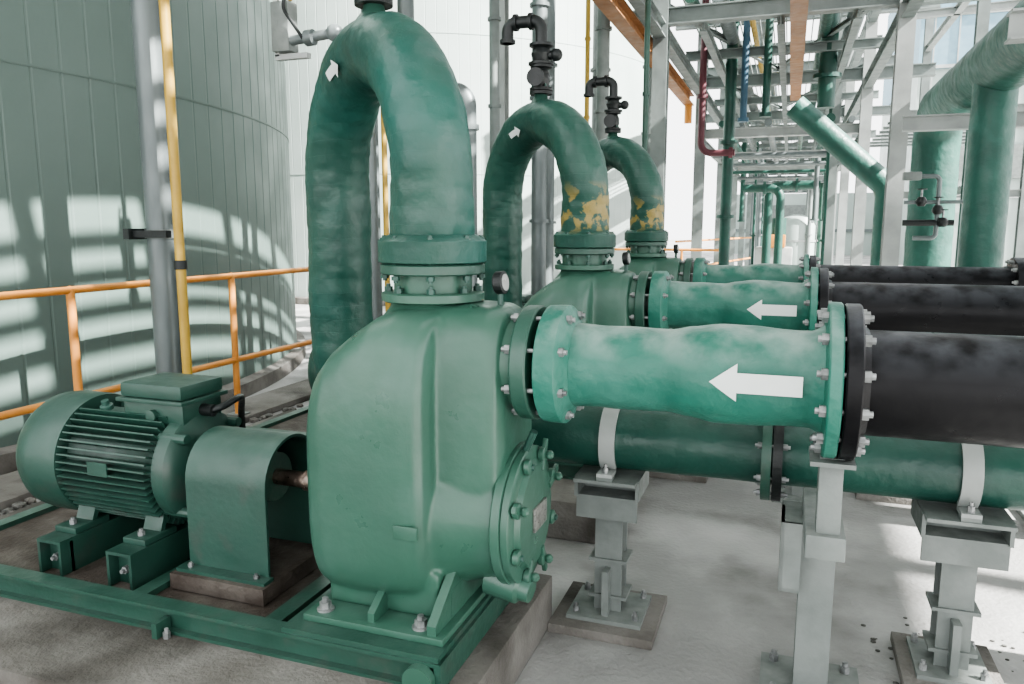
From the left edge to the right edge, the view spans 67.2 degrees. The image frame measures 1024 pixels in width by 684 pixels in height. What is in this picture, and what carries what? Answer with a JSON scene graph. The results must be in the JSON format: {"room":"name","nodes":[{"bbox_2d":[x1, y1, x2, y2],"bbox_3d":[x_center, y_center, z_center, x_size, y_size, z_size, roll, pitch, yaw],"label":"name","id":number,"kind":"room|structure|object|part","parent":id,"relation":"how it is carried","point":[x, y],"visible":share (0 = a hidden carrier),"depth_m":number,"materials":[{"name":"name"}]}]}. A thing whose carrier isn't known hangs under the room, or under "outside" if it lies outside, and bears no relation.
{"room":"industrial pump station","nodes":[
{"label":"industrial pump station","id":0,"kind":"room"},
{"bbox_2d":[270,0,341,60],"bbox_3d":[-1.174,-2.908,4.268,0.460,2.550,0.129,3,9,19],"label":"junction box","id":1,"kind":"object","parent":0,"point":[286,35],"visible":0.84,"depth_m":4.45,"materials":[{"name":"white paint"}]},
{"bbox_2d":[0,240,1023,683],"bbox_3d":[11.770,-3.280,32.838,120.000,0.300,110.000,3,9,19],"label":"floor","id":2,"kind":"structure","parent":0,"point":[712,547],"depth_m":3.14,"materials":[{"name":"concrete"}]},
{"bbox_2d":[0,403,302,515],"bbox_3d":[-1.395,0.453,6.728,0.495,0.054,9.511,3,9,19],"label":"gravel strip","id":3,"kind":"object","parent":2,"relation":"on","point":[28,501],"visible":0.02,"depth_m":4.09,"materials":[{"name":"stone"}]},
{"bbox_2d":[123,0,181,373],"bbox_3d":[-2.035,-1.684,4.300,0.280,4.980,0.270,3,9,19],"label":"pipe","id":4,"kind":"object","parent":2,"relation":"on","point":[158,232],"visible":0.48,"depth_m":4.36,"materials":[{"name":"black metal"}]},
{"bbox_2d":[0,0,305,474],"bbox_3d":[-8.335,-3.957,6.927,12.200,8.700,12.200,3,9,19],"label":"storage tank","id":5,"kind":"object","parent":2,"relation":"on","point":[71,180],"visible":0.75,"depth_m":5.30,"materials":[{"name":"metal"}]},
{"bbox_2d":[0,379,311,510],"bbox_3d":[-2.413,0.664,5.265,0.420,0.050,20.000,3,9,19],"label":"kerb edge","id":6,"kind":"object","parent":2,"relation":"on","point":[12,488],"visible":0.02,"depth_m":6.11,"materials":[{"name":"concrete"}]},
{"bbox_2d":[0,267,311,420],"bbox_3d":[-2.158,0.075,5.568,0.120,1.126,11.900,3,9,19],"label":"handrail","id":7,"kind":"object","parent":6,"relation":"on","point":[70,291],"visible":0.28,"depth_m":4.80,"materials":[{"name":"orange metal"}]},
{"bbox_2d":[158,0,192,373],"bbox_3d":[-1.860,-1.660,4.138,0.072,4.980,0.072,3,9,19],"label":"gas pipe","id":8,"kind":"object","parent":2,"relation":"on","point":[180,263],"visible":0.83,"depth_m":4.24,"materials":[{"name":"yellow metal"}]},
{"bbox_2d":[0,503,508,683],"bbox_3d":[-1.103,0.782,2.812,2.190,0.182,0.820,3,9,19],"label":"frame","id":9,"kind":"object","parent":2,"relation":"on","point":[91,572],"visible":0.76,"depth_m":2.52,"materials":[{"name":"green metal"}]},
{"bbox_2d":[16,372,245,546],"bbox_3d":[-1.417,0.448,3.007,0.820,0.665,0.604,3,9,19],"label":"motor","id":10,"kind":"object","parent":9,"relation":"on","point":[127,453],"visible":0.85,"depth_m":2.79,"materials":[{"name":"green metal"}]},
{"bbox_2d":[170,425,317,605],"bbox_3d":[-0.909,0.563,2.742,0.380,0.515,0.460,3,9,19],"label":"guard","id":11,"kind":"object","parent":9,"relation":"on","point":[250,542],"visible":0.97,"depth_m":2.61,"materials":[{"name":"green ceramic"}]},
{"bbox_2d":[282,263,562,646],"bbox_3d":[-0.335,0.276,2.487,0.942,1.060,0.670,3,9,19],"label":"pump","id":12,"kind":"object","parent":9,"relation":"on","point":[429,497],"visible":0.98,"depth_m":2.22,"materials":[{"name":"green metal"}]},
{"bbox_3d":[-0.272,0.319,2.465,0.700,0.940,0.604,3,9,19],"label":"cast casing","id":13,"kind":"part","parent":12,"relation":"part of","materials":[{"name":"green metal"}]},
{"bbox_2d":[305,11,1023,510],"bbox_3d":[2.546,-0.140,1.667,7.328,1.630,0.869,3,9,19],"label":"pipe","id":14,"kind":"object","parent":12,"relation":"attached to","point":[388,60],"visible":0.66,"depth_m":2.50,"materials":[{"name":"green metal"}]},
{"bbox_2d":[354,0,392,18],"bbox_3d":[-0.530,-1.329,2.581,0.370,0.506,0.182,3,9,19],"label":"valve","id":15,"kind":"object","parent":14,"relation":"on","point":[367,6],"visible":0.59,"depth_m":2.58,"materials":[{"name":"black metal"}]},
{"bbox_2d":[0,501,551,683],"bbox_3d":[-1.211,0.970,2.745,2.490,0.190,1.130,3,9,19],"label":"concrete plinth","id":16,"kind":"object","parent":2,"relation":"on","point":[39,644],"visible":0.34,"depth_m":2.33,"materials":[{"name":"grey concrete"}]},
{"bbox_2d":[361,9,382,319],"bbox_3d":[-1.108,-1.940,6.015,0.110,4.980,0.110,3,9,19],"label":"pipe","id":17,"kind":"object","parent":2,"relation":"on","point":[377,303],"visible":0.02,"depth_m":6.12,"materials":[{"name":"grey metal"}]},
{"bbox_2d":[380,106,390,311],"bbox_3d":[-0.993,-1.926,5.922,0.044,4.980,0.044,3,9,19],"label":"gas pipe","id":18,"kind":"object","parent":2,"relation":"on","point":[383,135],"visible":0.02,"depth_m":6.01,"materials":[{"name":"yellow metal"}]},
{"bbox_2d":[246,406,582,479],"bbox_3d":[-0.470,0.520,4.564,2.190,0.182,0.820,3,9,19],"label":"frame","id":19,"kind":"object","parent":2,"relation":"on","point":[295,421],"visible":0.02,"depth_m":4.74,"materials":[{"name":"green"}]},
{"bbox_2d":[308,350,316,389],"bbox_3d":[-0.784,0.186,4.758,0.820,0.665,0.604,3,9,19],"label":"motor","id":20,"kind":"object","parent":19,"relation":"on","point":[312,375],"visible":0.03,"depth_m":4.62,"materials":[{"name":"green metal"}]},
{"bbox_2d":[522,248,652,326],"bbox_3d":[0.297,0.014,4.238,0.942,1.060,0.670,3,9,19],"label":"pump","id":21,"kind":"object","parent":19,"relation":"on","point":[593,286],"visible":0.24,"depth_m":3.95,"materials":[{"name":"green metal"}]},
{"bbox_2d":[482,99,615,307],"bbox_3d":[3.178,-0.402,3.418,7.328,1.630,0.869,3,9,19],"label":"pipe","id":22,"kind":"object","parent":21,"relation":"attached to","point":[575,147],"visible":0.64,"depth_m":4.19,"materials":[{"name":"green metal"}]},
{"bbox_2d":[500,12,562,103],"bbox_3d":[0.102,-1.591,4.332,0.370,0.506,0.182,3,9,19],"label":"valve","id":23,"kind":"object","parent":22,"relation":"on","point":[538,76],"visible":0.96,"depth_m":4.29,"materials":[{"name":"black metal"}]},
{"bbox_3d":[0.360,0.058,4.216,0.700,0.940,0.604,3,9,19],"label":"cast casing","id":24,"kind":"part","parent":21,"relation":"part of","materials":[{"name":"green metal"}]},
{"bbox_2d":[247,410,595,543],"bbox_3d":[-0.578,0.708,4.497,2.490,0.190,1.130,3,9,19],"label":"concrete plinth","id":25,"kind":"object","parent":2,"relation":"on","point":[568,526],"visible":0.09,"depth_m":3.61,"materials":[{"name":"grey concrete"}]},
{"bbox_2d":[397,0,478,287],"bbox_3d":[-0.574,-1.898,6.000,0.670,4.900,0.170,3,9,19],"label":"pipe","id":26,"kind":"object","parent":2,"relation":"on","point":[406,7],"visible":0.23,"depth_m":5.93,"materials":[{"name":"silver metal"}]},
{"bbox_2d":[285,0,643,305],"bbox_3d":[-2.161,-6.618,19.653,12.200,10.200,12.200,3,9,19],"label":"storage tank","id":27,"kind":"object","parent":2,"relation":"on","point":[460,28],"visible":0.09,"depth_m":14.33,"materials":[{"name":"metal"}]},
{"bbox_2d":[488,0,500,151],"bbox_3d":[-0.169,-2.158,7.469,0.167,4.980,0.170,3,9,19],"label":"pipe","id":28,"kind":"object","parent":2,"relation":"on","point":[494,105],"visible":0.5,"depth_m":7.37,"materials":[{"name":"grey metal"}]},
{"bbox_2d":[499,0,508,128],"bbox_3d":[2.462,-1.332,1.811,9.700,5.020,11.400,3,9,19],"label":"pipe","id":29,"kind":"structure","parent":2,"relation":"on","point":[503,4],"depth_m":8.46,"materials":[{"name":"grey metal"}]},
{"bbox_2d":[529,0,549,294],"bbox_3d":[0.248,-2.088,7.006,0.234,4.980,0.238,3,9,19],"label":"pipe","id":30,"kind":"object","parent":2,"relation":"on","point":[538,220],"visible":0.52,"depth_m":7.08,"materials":[{"name":"grey metal"}]},
{"bbox_2d":[546,0,557,284],"bbox_3d":[0.430,-2.471,9.568,0.335,4.980,0.340,3,9,19],"label":"pipe","id":31,"kind":"object","parent":2,"relation":"on","point":[551,27],"visible":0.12,"depth_m":9.56,"materials":[{"name":"grey metal"}]},
{"bbox_2d":[584,0,590,122],"bbox_3d":[0.797,-2.272,8.230,0.084,4.980,0.085,3,9,19],"label":"gas pipe","id":32,"kind":"object","parent":2,"relation":"on","point":[588,2],"visible":0.41,"depth_m":8.10,"materials":[{"name":"metal"}]},
{"bbox_2d":[590,3,610,132],"bbox_3d":[1.116,-2.514,9.850,0.335,4.980,0.340,3,9,19],"label":"pipe","id":33,"kind":"object","parent":2,"relation":"on","point":[592,70],"visible":0.1,"depth_m":9.64,"materials":[{"name":"metal"}]},
{"bbox_2d":[594,7,611,140],"bbox_3d":[0.914,-2.210,7.821,0.218,4.980,0.221,3,9,19],"label":"pipe","id":34,"kind":"object","parent":2,"relation":"on","point":[603,28],"visible":0.38,"depth_m":7.69,"materials":[{"name":"grey metal"}]},
{"bbox_2d":[548,407,666,649],"bbox_3d":[0.368,0.634,2.850,0.380,0.824,0.360,3,9,19],"label":"support stand","id":35,"kind":"object","parent":2,"relation":"on","point":[607,609],"visible":0.85,"depth_m":2.80,"materials":[{"name":"metal"}]},
{"bbox_2d":[642,0,650,150],"bbox_3d":[1.177,-2.055,6.783,0.084,4.980,0.085,3,9,19],"label":"riser pipe","id":36,"kind":"object","parent":2,"relation":"on","point":[645,93],"visible":0.4,"depth_m":6.72,"materials":[{"name":"green metal"}]},
{"bbox_2d":[641,0,653,154],"bbox_3d":[1.728,-2.481,9.634,0.301,4.980,0.306,3,9,19],"label":"pipe","id":37,"kind":"object","parent":2,"relation":"on","point":[650,68],"visible":0.09,"depth_m":9.49,"materials":[{"name":"metal"}]},
{"bbox_2d":[649,472,707,482],"bbox_3d":[1.000,0.372,4.601,0.380,0.824,0.360,3,9,19],"label":"support stand","id":38,"kind":"object","parent":2,"relation":"on","point":[651,474],"visible":0.05,"depth_m":4.48,"materials":[{"name":"concrete"}]},
{"bbox_2d":[615,237,750,264],"bbox_3d":[3.625,-1.517,15.901,2.144,1.220,7.525,3,9,19],"label":"handrail","id":39,"kind":"object","parent":2,"relation":"on","point":[681,250],"visible":0.22,"depth_m":12.54,"materials":[{"name":"metal"}]},
{"bbox_2d":[717,0,738,264],"bbox_3d":[2.966,-2.580,10.568,0.238,4.900,0.240,3,9,19],"label":"pipe","id":40,"kind":"object","parent":2,"relation":"on","point":[725,216],"visible":0.76,"depth_m":10.53,"materials":[{"name":"green metal"}]},
{"bbox_2d":[501,302,1023,459],"bbox_3d":[3.009,0.214,1.265,6.353,0.408,0.405,3,9,19],"label":"pipe","id":41,"kind":"object","parent":2,"relation":"on","point":[842,380],"visible":0.98,"depth_m":1.95,"materials":[{"name":"green metal"}]},
{"bbox_2d":[743,182,784,263],"bbox_3d":[4.900,-1.959,15.116,0.779,2.327,0.256,3,9,19],"label":"pipe","id":42,"kind":"object","parent":2,"relation":"on","point":[764,188],"visible":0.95,"depth_m":14.91,"materials":[{"name":"green metal"}]},
{"bbox_2d":[754,218,792,264],"bbox_3d":[7.341,-2.611,21.599,1.000,1.700,1.300,3,9,19],"label":"pump","id":43,"kind":"object","parent":2,"relation":"on","point":[787,252],"visible":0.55,"depth_m":21.17,"materials":[{"name":"white paint"}]},
{"bbox_2d":[592,0,982,265],"bbox_3d":[7.097,-4.560,19.415,3.800,6.200,34.209,3,9,19],"label":"rack","id":44,"kind":"object","parent":2,"relation":"on","point":[772,156],"visible":0.62,"depth_m":11.22,"materials":[{"name":"grey metal"}]},
{"bbox_2d":[697,0,734,157],"bbox_3d":[2.747,-3.737,10.260,0.521,2.521,0.144,3,9,19],"label":"pipe","id":45,"kind":"object","parent":44,"relation":"attached to","point":[702,96],"visible":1,"depth_m":10.36,"materials":[{"name":"red metal"}]},
{"bbox_2d":[737,21,750,122],"bbox_3d":[3.077,-3.950,10.108,0.142,2.055,0.144,3,9,19],"label":"pipe","id":46,"kind":"object","parent":44,"relation":"attached to","point":[743,118],"visible":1,"depth_m":10.14,"materials":[{"name":"metal"}]},
{"bbox_2d":[759,18,773,117],"bbox_3d":[3.341,-3.961,10.012,0.158,2.005,0.160,3,9,19],"label":"pipe","id":47,"kind":"object","parent":44,"relation":"attached to","point":[765,113],"visible":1,"depth_m":10.04,"materials":[{"name":"metal"}]},
{"bbox_2d":[813,13,841,108],"bbox_3d":[4.105,-4.004,9.944,0.348,1.900,0.352,3,9,19],"label":"pipe","id":48,"kind":"object","parent":44,"relation":"attached to","point":[827,75],"visible":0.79,"depth_m":9.94,"materials":[{"name":"green metal"}]},
{"bbox_2d":[761,178,820,262],"bbox_3d":[6.390,-2.466,17.724,1.199,2.558,0.320,3,9,19],"label":"pipe","id":49,"kind":"object","parent":2,"relation":"on","point":[796,185],"visible":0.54,"depth_m":17.73,"materials":[{"name":"green metal"}]},
{"bbox_2d":[784,214,817,264],"bbox_3d":[8.931,-3.080,24.230,1.260,1.850,1.260,3,9,19],"label":"vessel","id":50,"kind":"object","parent":2,"relation":"on","point":[796,224],"visible":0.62,"depth_m":23.69,"materials":[{"name":"white paint"}]},
{"bbox_2d":[759,445,858,683],"bbox_3d":[0.909,0.699,2.289,0.300,0.860,0.520,3,9,19],"label":"stand","id":51,"kind":"object","parent":2,"relation":"on","point":[812,533],"depth_m":2.36,"materials":[{"name":"grey metal"}]},
{"bbox_2d":[629,267,1023,335],"bbox_3d":[3.641,-0.048,3.016,6.353,0.408,0.405,3,9,19],"label":"pipe","id":52,"kind":"object","parent":2,"relation":"on","point":[937,308],"visible":0.73,"depth_m":3.62,"materials":[{"name":"green metal"}]},
{"bbox_2d":[786,96,885,264],"bbox_3d":[4.254,-1.606,10.034,1.419,3.130,0.300,3,9,19],"label":"pipe","id":53,"kind":"object","parent":2,"relation":"on","point":[827,134],"visible":0.44,"depth_m":9.80,"materials":[{"name":"green metal"}]},
{"bbox_2d":[679,254,1023,285],"bbox_3d":[4.277,-0.314,4.787,6.359,0.406,0.403,3,9,19],"label":"pipe","id":54,"kind":"object","parent":2,"relation":"on","point":[1012,274],"visible":0.59,"depth_m":5.31,"materials":[{"name":"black metal"}]},
{"bbox_2d":[855,493,911,504],"bbox_3d":[2.064,0.428,4.225,0.300,0.824,0.360,3,9,19],"label":"support stand","id":55,"kind":"object","parent":2,"relation":"on","point":[868,497],"visible":0.06,"depth_m":4.12,"materials":[{"name":"concrete"}]},
{"bbox_2d":[823,0,1023,266],"bbox_3d":[6.170,-3.003,11.369,2.640,5.500,8.285,3,9,19],"label":"frame","id":56,"kind":"object","parent":2,"relation":"on","point":[982,9],"visible":0.18,"depth_m":10.41,"materials":[{"name":"grey metal"}]},
{"bbox_2d":[861,617,1023,683],"bbox_3d":[1.524,1.076,2.656,0.572,0.011,0.591,3,9,19],"label":"rubble","id":57,"kind":"object","parent":2,"relation":"on","point":[873,640],"visible":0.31,"depth_m":2.70,"materials":[{"name":"grey stone"}]},
{"bbox_2d":[879,0,1023,265],"bbox_3d":[22.576,-9.407,32.229,11.850,12.000,12.160,3,9,19],"label":"building","id":58,"kind":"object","parent":2,"relation":"on","point":[958,39],"visible":0.05,"depth_m":28.14,"materials":[{"name":"white paint"}]},
{"bbox_2d":[890,443,1017,683],"bbox_3d":[1.432,0.690,2.474,0.300,0.824,0.360,3,9,19],"label":"support stand","id":59,"kind":"object","parent":2,"relation":"on","point":[964,537],"visible":0.78,"depth_m":2.44,"materials":[{"name":"metal"}]},
{"bbox_2d":[901,0,1023,266],"bbox_3d":[3.543,-1.788,4.924,1.320,5.000,9.054,3,9,19],"label":"pipe","id":60,"kind":"object","parent":2,"relation":"on","point":[979,95],"visible":0.75,"depth_m":6.33,"materials":[{"name":"green metal"}]},
{"bbox_2d":[902,172,962,239],"bbox_3d":[4.114,-1.324,7.513,0.580,0.662,0.130,3,9,19],"label":"control valve manifold","id":61,"kind":"object","parent":60,"relation":"attached to","point":[938,209],"visible":0.97,"depth_m":7.51,"materials":[{"name":"black metal"}]},
{"bbox_2d":[1016,510,1023,519],"bbox_3d":[3.384,0.595,5.792,0.220,0.030,7.100,3,9,19],"label":"drain grating","id":62,"kind":"object","parent":2,"relation":"on","point":[1021,513],"visible":0.02,"depth_m":3.91,"materials":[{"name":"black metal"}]},
{"bbox_3d":[0.168,0.256,6.333,2.190,0.182,0.820,3,9,19],"label":"frame","id":63,"kind":"object","parent":2,"relation":"on","visible":0},
{"bbox_2d":[522,294,532,305],"bbox_3d":[-0.146,-0.078,6.527,0.820,0.665,0.604,3,9,19],"label":"motor","id":64,"kind":"object","parent":63,"relation":"on","point":[525,297],"visible":0.02,"depth_m":6.25,"materials":[{"name":"green metal"}]},
{"bbox_2d":[618,241,693,328],"bbox_3d":[0.936,-0.251,6.007,0.942,1.060,0.670,3,9,19],"label":"pump","id":65,"kind":"object","parent":63,"relation":"on","point":[642,258],"visible":0.13,"depth_m":5.74,"materials":[{"name":"green metal"}]},
{"bbox_2d":[599,136,668,248],"bbox_3d":[3.817,-0.666,5.188,7.328,1.630,0.869,3,9,19],"label":"pipe","id":66,"kind":"object","parent":65,"relation":"attached to","point":[641,174],"visible":0.3,"depth_m":5.78,"materials":[{"name":"green metal"}]},
{"bbox_2d":[583,75,628,138],"bbox_3d":[0.741,-1.856,6.102,0.370,0.506,0.182,3,9,19],"label":"valve","id":67,"kind":"object","parent":66,"relation":"on","point":[611,121],"visible":0.98,"depth_m":6.06,"materials":[{"name":"black metal"}]},
{"bbox_3d":[0.999,-0.207,5.986,0.700,0.940,0.604,3,9,19],"label":"cast casing","id":68,"kind":"part","parent":65,"relation":"part of","materials":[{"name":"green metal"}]},
{"bbox_2d":[772,486,802,502],"bbox_3d":[1.542,0.438,4.040,0.300,0.860,0.520,3,9,19],"label":"stand","id":69,"kind":"object","parent":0,"point":[795,493],"depth_m":4.17,"materials":[{"name":"grey metal"}]},
{"bbox_2d":[735,193,873,254],"bbox_3d":[15.504,-6.293,41.158,7.200,3.200,1.150,3,9,19],"label":"wall","id":70,"kind":"structure","parent":0,"point":[794,203],"depth_m":40.18,"materials":[{"name":"white metal"}]}
]}

